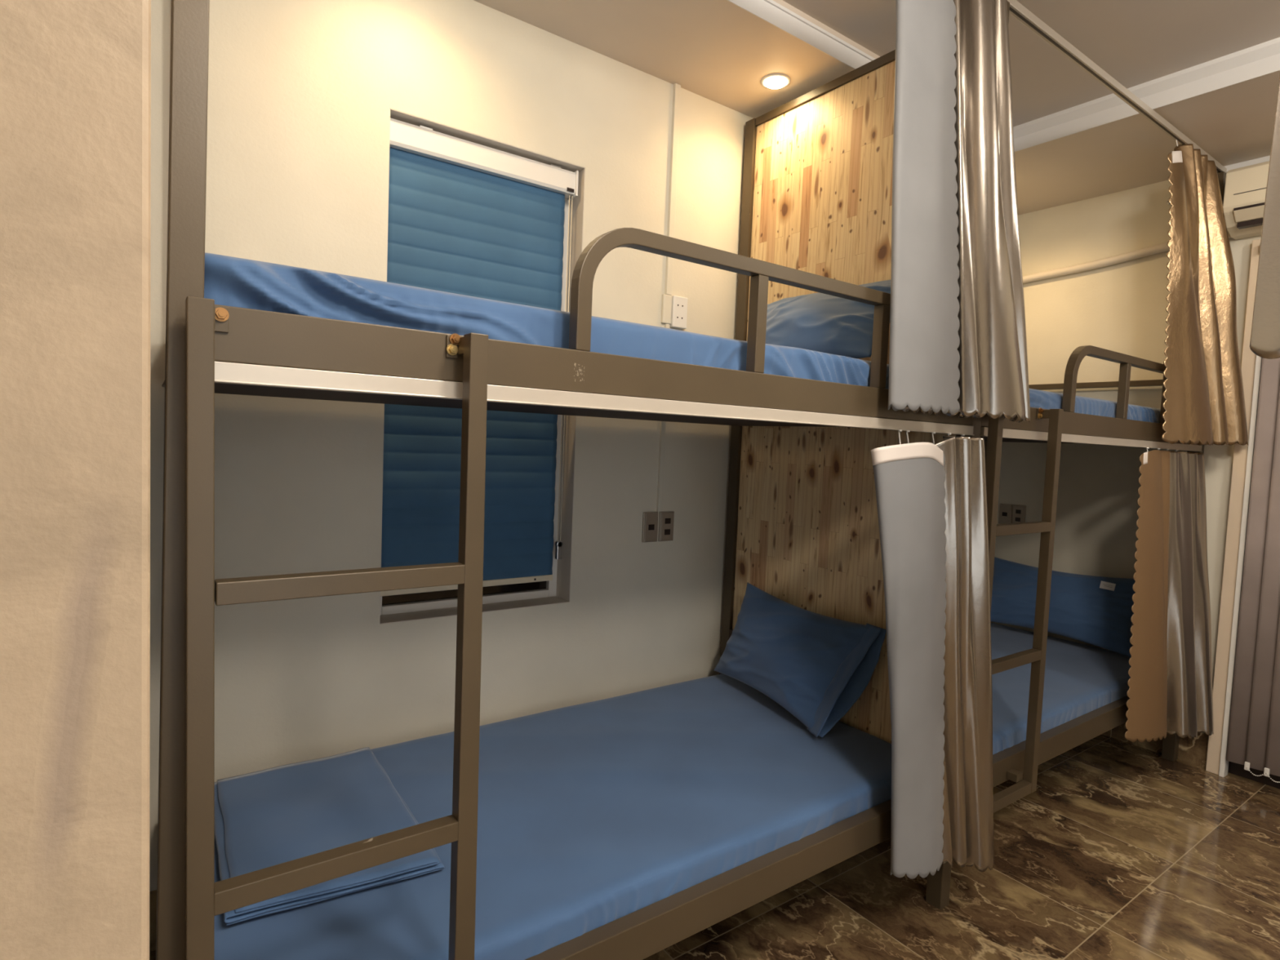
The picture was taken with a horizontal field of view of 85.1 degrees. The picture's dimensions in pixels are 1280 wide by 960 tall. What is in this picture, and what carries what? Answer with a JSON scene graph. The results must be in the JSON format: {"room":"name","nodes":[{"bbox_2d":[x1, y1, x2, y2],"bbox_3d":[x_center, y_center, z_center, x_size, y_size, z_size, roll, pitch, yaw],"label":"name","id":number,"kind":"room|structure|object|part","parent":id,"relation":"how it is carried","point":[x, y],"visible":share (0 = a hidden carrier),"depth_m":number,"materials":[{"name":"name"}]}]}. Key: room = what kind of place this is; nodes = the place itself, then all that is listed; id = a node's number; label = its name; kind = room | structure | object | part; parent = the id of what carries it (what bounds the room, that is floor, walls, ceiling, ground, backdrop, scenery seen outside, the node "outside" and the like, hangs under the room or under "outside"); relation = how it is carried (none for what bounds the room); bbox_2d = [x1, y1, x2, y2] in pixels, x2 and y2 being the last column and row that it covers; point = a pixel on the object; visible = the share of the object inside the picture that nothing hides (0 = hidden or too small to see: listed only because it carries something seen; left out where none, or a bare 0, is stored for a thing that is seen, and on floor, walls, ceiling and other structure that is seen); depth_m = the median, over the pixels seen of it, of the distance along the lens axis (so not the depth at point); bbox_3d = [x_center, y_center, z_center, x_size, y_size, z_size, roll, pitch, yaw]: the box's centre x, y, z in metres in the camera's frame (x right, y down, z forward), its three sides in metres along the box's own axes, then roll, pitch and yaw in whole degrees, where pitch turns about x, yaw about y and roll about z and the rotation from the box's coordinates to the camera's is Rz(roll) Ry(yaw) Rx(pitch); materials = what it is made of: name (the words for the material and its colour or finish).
{"room":"dormitory","nodes":[
{"label":"dormitory","id":0,"kind":"room"},
{"bbox_2d":[0,0,151,959],"bbox_3d":[-1.384,-0.177,0.570,1.596,2.990,1.814,0,4,-36],"label":"wall","id":1,"kind":"structure","parent":0,"point":[75,75],"depth_m":0.29,"materials":[{"name":"paint"}]},
{"bbox_2d":[149,0,753,891],"bbox_3d":[-0.508,-0.251,2.461,6.420,3.000,0.250,0,4,-36],"label":"wall","id":2,"kind":"structure","parent":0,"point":[302,94],"depth_m":2.12,"materials":[{"name":"paint"}]},
{"bbox_2d":[149,889,156,951],"bbox_3d":[0.317,1.175,3.010,4.011,0.160,0.012,0,4,-36],"label":"baseboard","id":3,"kind":"structure","parent":2,"relation":"attached to","point":[153,895],"depth_m":1.85,"materials":[{"name":"brown stone"}]},
{"bbox_2d":[380,117,578,596],"bbox_3d":[-0.529,-0.364,2.340,0.651,1.465,0.064,0,4,-36],"label":"roller blind","id":4,"kind":"object","parent":2,"relation":"attached to","point":[466,218],"visible":0.6,"depth_m":2.30,"materials":[{"name":"blue plastic"}]},
{"bbox_3d":[-0.271,-0.372,2.511,0.014,1.275,0.003,0,4,-36],"label":"pull cord","id":5,"kind":"part","parent":4,"relation":"part of","materials":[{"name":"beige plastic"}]},
{"bbox_2d":[379,108,585,624],"bbox_3d":[-0.542,-0.333,2.369,0.675,1.552,0.149,0,4,-36],"label":"window","id":6,"kind":"structure","parent":2,"relation":"attached to","point":[410,602],"depth_m":2.51,"materials":[{"name":"white plastic"}]},
{"bbox_3d":[-0.571,-0.336,2.409,0.605,1.492,0.010,0,4,-36],"label":"pane","id":7,"kind":"part","parent":6,"relation":"part of","materials":[{"name":"clear glass"}]},
{"bbox_2d":[641,511,657,542],"bbox_3d":[0.040,0.184,2.729,0.070,0.118,0.012,0,4,-36],"label":"wall socket","id":8,"kind":"object","parent":2,"relation":"attached to","point":[650,519],"visible":1,"depth_m":2.72,"materials":[{"name":"beige plastic"}]},
{"bbox_2d":[657,511,674,541],"bbox_3d":[0.105,0.184,2.775,0.070,0.118,0.012,0,4,-36],"label":"wall socket","id":9,"kind":"object","parent":2,"relation":"attached to","point":[666,519],"visible":1,"depth_m":2.77,"materials":[{"name":"beige plastic"}]},
{"bbox_2d":[661,293,671,324],"bbox_3d":[0.103,-0.661,2.701,0.042,0.110,0.014,0,4,-36],"label":"junction box","id":10,"kind":"object","parent":2,"relation":"attached to","point":[666,308],"visible":1,"depth_m":2.69,"materials":[{"name":"paint"}]},
{"bbox_2d":[656,83,680,511],"bbox_3d":[0.109,-0.690,2.702,0.027,1.633,0.014,0,4,-36],"label":"cable trunking","id":11,"kind":"object","parent":2,"relation":"attached to","point":[677,87],"visible":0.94,"depth_m":2.68,"materials":[{"name":"paint"}]},
{"bbox_2d":[670,295,687,328],"bbox_3d":[0.152,-0.655,2.731,0.070,0.120,0.022,0,4,-36],"label":"wall socket","id":12,"kind":"object","parent":2,"relation":"attached to","point":[679,304],"visible":1,"depth_m":2.72,"materials":[{"name":"white plastic"}]},
{"bbox_2d":[149,734,1279,959],"bbox_3d":[0.723,1.449,0.735,6.420,0.100,4.715,0,4,-36],"label":"floor","id":13,"kind":"structure","parent":0,"point":[1120,850],"depth_m":2.29,"materials":[{"name":"brown tile"}]},
{"bbox_2d":[155,0,1009,959],"bbox_3d":[-0.095,-0.066,1.912,2.047,2.725,1.107,0,4,-36],"label":"bunk bed","id":14,"kind":"object","parent":13,"relation":"on","point":[802,526],"visible":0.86,"depth_m":1.35,"materials":[{"name":"brown paint"}]},
{"bbox_3d":[-0.629,-0.035,0.959,0.071,2.725,0.050,0,4,-36],"label":"post","id":15,"kind":"part","parent":14,"relation":"part of","materials":[{"name":"brown metal"}]},
{"bbox_3d":[-0.108,-0.198,1.929,1.948,0.014,0.963,0,4,-36],"label":"board","id":16,"kind":"part","parent":14,"relation":"part of","materials":[{"name":"brown"}]},
{"bbox_2d":[204,252,888,389],"bbox_3d":[-0.104,-0.283,1.907,1.937,0.151,0.955,0,4,-36],"label":"mattress","id":17,"kind":"object","parent":14,"relation":"on","point":[229,281],"visible":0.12,"depth_m":1.21,"materials":[{"name":"blue fabric"}]},
{"bbox_2d":[765,280,890,358],"bbox_3d":[0.575,-0.511,2.332,0.238,0.270,0.650,0,4,-36],"label":"pillow","id":18,"kind":"object","parent":17,"relation":"on","point":[818,322],"visible":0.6,"depth_m":2.18,"materials":[{"name":"blue fabric"}]},
{"bbox_2d":[214,673,891,959],"bbox_3d":[-0.146,0.880,1.986,1.926,0.099,0.967,0,4,-36],"label":"mattress","id":19,"kind":"object","parent":14,"relation":"on","point":[591,815],"visible":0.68,"depth_m":1.80,"materials":[{"name":"blue fabric"}]},
{"bbox_2d":[214,746,444,925],"bbox_3d":[-0.766,0.806,1.656,0.429,0.024,0.646,0,4,-36],"label":"folded blanket","id":20,"kind":"object","parent":19,"relation":"on","point":[266,818],"visible":0.84,"depth_m":1.64,"materials":[{"name":"blue fabric"}]},
{"bbox_2d":[714,582,886,737],"bbox_3d":[0.505,0.618,2.522,0.196,0.389,0.748,0,4,-33],"label":"pillow","id":21,"kind":"object","parent":19,"relation":"on","point":[815,666],"visible":1,"depth_m":2.39,"materials":[{"name":"blue fabric"}]},
{"bbox_3d":[0.184,-0.201,1.519,1.948,0.076,0.040,0,4,-36],"label":"rail","id":22,"kind":"part","parent":14,"relation":"part of","materials":[{"name":"metal"}]},
{"bbox_3d":[0.137,0.969,1.585,1.948,0.083,0.040,0,4,-36],"label":"rail","id":23,"kind":"part","parent":14,"relation":"part of","materials":[{"name":"brown paint"}]},
{"bbox_3d":[0.259,-0.361,1.553,0.932,0.244,0.030,0,4,-36],"label":"guard rail","id":24,"kind":"part","parent":14,"relation":"part of","materials":[{"name":"brown metal"}]},
{"bbox_3d":[0.411,-0.102,2.921,0.050,2.725,0.050,0,4,-36],"label":"post","id":25,"kind":"part","parent":14,"relation":"part of","materials":[{"name":"brown metal"}]},
{"bbox_3d":[0.261,-0.346,1.556,0.030,0.214,0.029,0,4,-36],"label":"guard post","id":26,"kind":"part","parent":14,"relation":"part of","materials":[{"name":"brown metal"}]},
{"bbox_3d":[0.729,-0.835,2.473,0.018,1.124,0.941,0,4,-36],"label":"headboard panel","id":27,"kind":"part","parent":14,"relation":"part of","materials":[{"name":"brown wood"}]},
{"bbox_3d":[0.754,-1.412,2.442,0.038,0.030,0.945,0,4,-36],"label":"rail","id":28,"kind":"part","parent":14,"relation":"part of","materials":[{"name":"brown paint"}]},
{"bbox_3d":[0.681,0.348,2.539,0.018,1.092,0.941,0,4,-36],"label":"headboard panel","id":29,"kind":"part","parent":14,"relation":"part of","materials":[{"name":"brown wood"}]},
{"bbox_3d":[0.624,-0.345,1.816,0.030,0.214,0.029,0,4,-36],"label":"guard post","id":30,"kind":"part","parent":14,"relation":"part of","materials":[{"name":"brown metal"}]},
{"bbox_2d":[870,429,994,879],"bbox_3d":[0.822,0.525,1.940,0.680,1.313,0.103,0,4,-36],"label":"curtain","id":31,"kind":"object","parent":14,"relation":"hanging from","point":[931,498],"visible":1,"depth_m":1.90,"materials":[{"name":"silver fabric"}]},
{"bbox_3d":[0.988,-0.033,2.113,0.050,2.725,0.050,0,4,-36],"label":"post","id":32,"kind":"part","parent":14,"relation":"part of","materials":[{"name":"brown paint"}]},
{"bbox_2d":[980,171,1226,813],"bbox_3d":[1.524,-0.064,3.068,1.978,2.725,1.107,0,4,-36],"label":"bunk bed","id":33,"kind":"object","parent":13,"relation":"on","point":[1052,427],"visible":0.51,"depth_m":2.33,"materials":[{"name":"brown paint"}]},
{"bbox_3d":[2.002,-0.100,4.058,0.050,2.725,0.050,0,4,-36],"label":"post","id":34,"kind":"part","parent":33,"relation":"part of","materials":[{"name":"brown metal"}]},
{"bbox_3d":[1.500,-0.197,3.078,1.905,0.014,0.963,0,4,-36],"label":"board","id":35,"kind":"part","parent":33,"relation":"part of","materials":[{"name":"brown"}]},
{"bbox_2d":[991,622,1130,755],"bbox_3d":[1.456,0.882,3.132,1.891,0.098,0.965,0,4,-36],"label":"mattress","id":36,"kind":"object","parent":33,"relation":"on","point":[1080,679],"visible":0.23,"depth_m":2.96,"materials":[{"name":"blue fabric"}]},
{"bbox_2d":[991,556,1135,657],"bbox_3d":[2.147,0.627,3.614,0.188,0.365,0.811,0,4,-36],"label":"pillow","id":37,"kind":"object","parent":36,"relation":"on","point":[1096,611],"visible":0.89,"depth_m":3.50,"materials":[{"name":"blue fabric"}]},
{"bbox_3d":[1.745,0.971,2.734,1.905,0.083,0.040,0,4,-36],"label":"rail","id":38,"kind":"part","parent":33,"relation":"part of","materials":[{"name":"brown metal"}]},
{"bbox_3d":[1.793,-0.200,2.668,1.905,0.076,0.040,0,4,-36],"label":"rail","id":39,"kind":"part","parent":33,"relation":"part of","materials":[{"name":"brown metal"}]},
{"bbox_2d":[1029,388,1160,422],"bbox_3d":[1.507,-0.276,3.063,1.891,0.144,0.976,0,4,-36],"label":"mattress","id":40,"kind":"object","parent":33,"relation":"on","point":[1042,399],"visible":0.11,"depth_m":2.62,"materials":[{"name":"blue fabric"}]},
{"bbox_3d":[2.307,-0.491,3.630,0.038,0.028,0.945,0,4,-36],"label":"rail","id":41,"kind":"part","parent":33,"relation":"part of","materials":[{"name":"metal"}]},
{"bbox_3d":[1.876,-0.360,2.709,0.932,0.244,0.030,0,4,-36],"label":"guard rail","id":42,"kind":"part","parent":33,"relation":"part of","materials":[{"name":"brown metal"}]},
{"bbox_3d":[1.879,-0.344,2.712,0.030,0.214,0.029,0,4,-36],"label":"guard post","id":43,"kind":"part","parent":33,"relation":"part of","materials":[{"name":"brown metal"}]},
{"bbox_3d":[2.242,-0.344,2.971,0.030,0.214,0.029,0,4,-36],"label":"guard post","id":44,"kind":"part","parent":33,"relation":"part of","materials":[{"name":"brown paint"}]},
{"bbox_2d":[1124,447,1213,742],"bbox_3d":[2.279,0.507,2.975,0.758,1.274,0.137,0,4,-31],"label":"curtain","id":45,"kind":"object","parent":33,"relation":"hanging from","point":[1170,691],"visible":1,"depth_m":2.97,"materials":[{"name":"brown fabric"}]},
{"bbox_3d":[2.579,-0.032,3.250,0.050,2.725,0.050,0,4,-36],"label":"post","id":46,"kind":"part","parent":33,"relation":"part of","materials":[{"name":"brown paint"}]},
{"bbox_2d":[473,0,1279,215],"bbox_3d":[0.844,-1.502,0.571,6.420,0.284,4.715,0,4,-36],"label":"ceiling","id":47,"kind":"structure","parent":0,"point":[719,51],"depth_m":2.58,"materials":[{"name":"paint"}]},
{"bbox_2d":[760,73,791,88],"bbox_3d":[0.506,-1.484,2.601,0.110,0.032,0.110,0,4,-36],"label":"recessed light","id":48,"kind":"object","parent":47,"relation":"in","point":[773,81],"visible":1,"depth_m":2.58,"materials":[{"name":"white plastic"}]},
{"bbox_2d":[727,0,1279,151],"bbox_3d":[0.622,-1.385,-0.023,5.370,0.101,3.992,0,4,-36],"label":"trim","id":49,"kind":"structure","parent":47,"relation":"attached to","point":[1263,59],"depth_m":2.55,"materials":[{"name":"paint"}]},
{"bbox_2d":[782,0,1279,126],"bbox_3d":[0.639,-1.496,-0.020,5.400,0.120,3.992,0,4,-36],"label":"ceiling","id":50,"kind":"structure","parent":0,"point":[1135,42],"depth_m":2.41,"materials":[{"name":"paint"}]},
{"bbox_3d":[1.968,-1.403,1.619,2.969,0.138,0.024,0,4,-36],"label":"curtain rod","id":51,"kind":"object","parent":50,"relation":"attached to","visible":0},
{"bbox_2d":[1249,75,1279,359],"bbox_3d":[0.972,-0.741,0.949,0.372,1.179,0.060,0,4,-36],"label":"curtain","id":52,"kind":"object","parent":51,"relation":"hanging from","point":[1264,341],"visible":1,"depth_m":0.89,"materials":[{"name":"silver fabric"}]},
{"bbox_2d":[991,180,1261,733],"bbox_3d":[3.389,-0.086,2.356,0.200,3.000,4.465,0,4,-36],"label":"wall","id":53,"kind":"structure","parent":0,"point":[1121,307],"depth_m":3.60,"materials":[{"name":"paint"}]},
{"bbox_2d":[998,503,1012,524],"bbox_3d":[2.090,0.195,3.992,0.012,0.118,0.070,0,4,-36],"label":"wall socket","id":54,"kind":"object","parent":53,"relation":"attached to","point":[1005,509],"visible":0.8,"depth_m":3.99,"materials":[{"name":"beige plastic"}]},
{"bbox_2d":[1011,504,1026,523],"bbox_3d":[2.133,0.201,3.931,0.012,0.118,0.070,0,4,-36],"label":"wall socket","id":55,"kind":"object","parent":53,"relation":"attached to","point":[1019,512],"visible":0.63,"depth_m":3.93,"materials":[{"name":"beige plastic"}]},
{"bbox_2d":[1007,0,1226,173],"bbox_3d":[1.039,-1.406,2.025,4.009,0.026,0.024,0,4,-36],"label":"curtain rod","id":56,"kind":"object","parent":53,"relation":"attached to","point":[1017,10],"visible":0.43,"depth_m":2.40,"materials":[{"name":"silver metal"}]},
{"bbox_2d":[888,0,1030,422],"bbox_3d":[0.909,-0.788,1.916,0.680,1.225,0.171,0,4,-36],"label":"curtain","id":57,"kind":"object","parent":56,"relation":"hanging from","point":[958,343],"visible":1,"depth_m":1.86,"materials":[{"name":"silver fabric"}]},
{"bbox_2d":[1161,139,1248,445],"bbox_3d":[2.380,-0.771,2.940,0.658,1.253,0.194,0,4,-32],"label":"curtain","id":58,"kind":"object","parent":56,"relation":"hanging from","point":[1204,404],"visible":1,"depth_m":2.89,"materials":[{"name":"brown fabric"}]},
{"bbox_2d":[1022,230,1231,283],"bbox_3d":[2.359,-1.115,3.590,0.042,0.118,1.078,0,4,-36],"label":"pipe","id":59,"kind":"object","parent":53,"relation":"attached to","point":[1162,247],"visible":0.64,"depth_m":3.57,"materials":[{"name":"paint"}]},
{"bbox_2d":[1101,722,1208,768],"bbox_3d":[2.293,1.217,3.706,0.012,0.160,1.180,0,4,-36],"label":"baseboard","id":60,"kind":"structure","parent":53,"relation":"attached to","point":[1193,751],"depth_m":3.30,"materials":[{"name":"brown stone"}]},
{"bbox_2d":[1205,239,1262,777],"bbox_3d":[2.682,0.142,3.135,0.045,2.400,0.050,0,4,-36],"label":"trim","id":61,"kind":"structure","parent":53,"relation":"attached to","point":[1248,358],"depth_m":3.13,"materials":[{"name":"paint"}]},
{"bbox_2d":[1222,160,1269,239],"bbox_3d":[2.852,-1.192,2.767,0.198,0.267,0.808,0,4,-36],"label":"air conditioner","id":62,"kind":"object","parent":53,"relation":"attached to","point":[1245,188],"visible":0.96,"depth_m":2.99,"materials":[{"name":"beige plastic"}]},
{"bbox_2d":[1224,155,1270,172],"bbox_3d":[3.135,-1.361,2.531,0.012,0.028,1.620,0,4,-36],"label":"trim","id":63,"kind":"structure","parent":53,"relation":"attached to","point":[1266,158],"depth_m":3.11,"materials":[{"name":"paint"}]},
{"bbox_2d":[1226,243,1279,782],"bbox_3d":[3.022,0.168,2.598,0.046,2.314,1.250,0,4,-36],"label":"curtain","id":64,"kind":"object","parent":53,"relation":"attached to","point":[1254,730],"visible":0.98,"depth_m":3.04,"materials":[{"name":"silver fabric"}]},
{"bbox_2d":[1227,760,1279,789],"bbox_3d":[3.116,0.227,2.652,0.040,2.320,1.320,0,4,-36],"label":"door","id":65,"kind":"structure","parent":53,"relation":"in","point":[1234,768],"depth_m":3.13,"materials":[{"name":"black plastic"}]}
]}

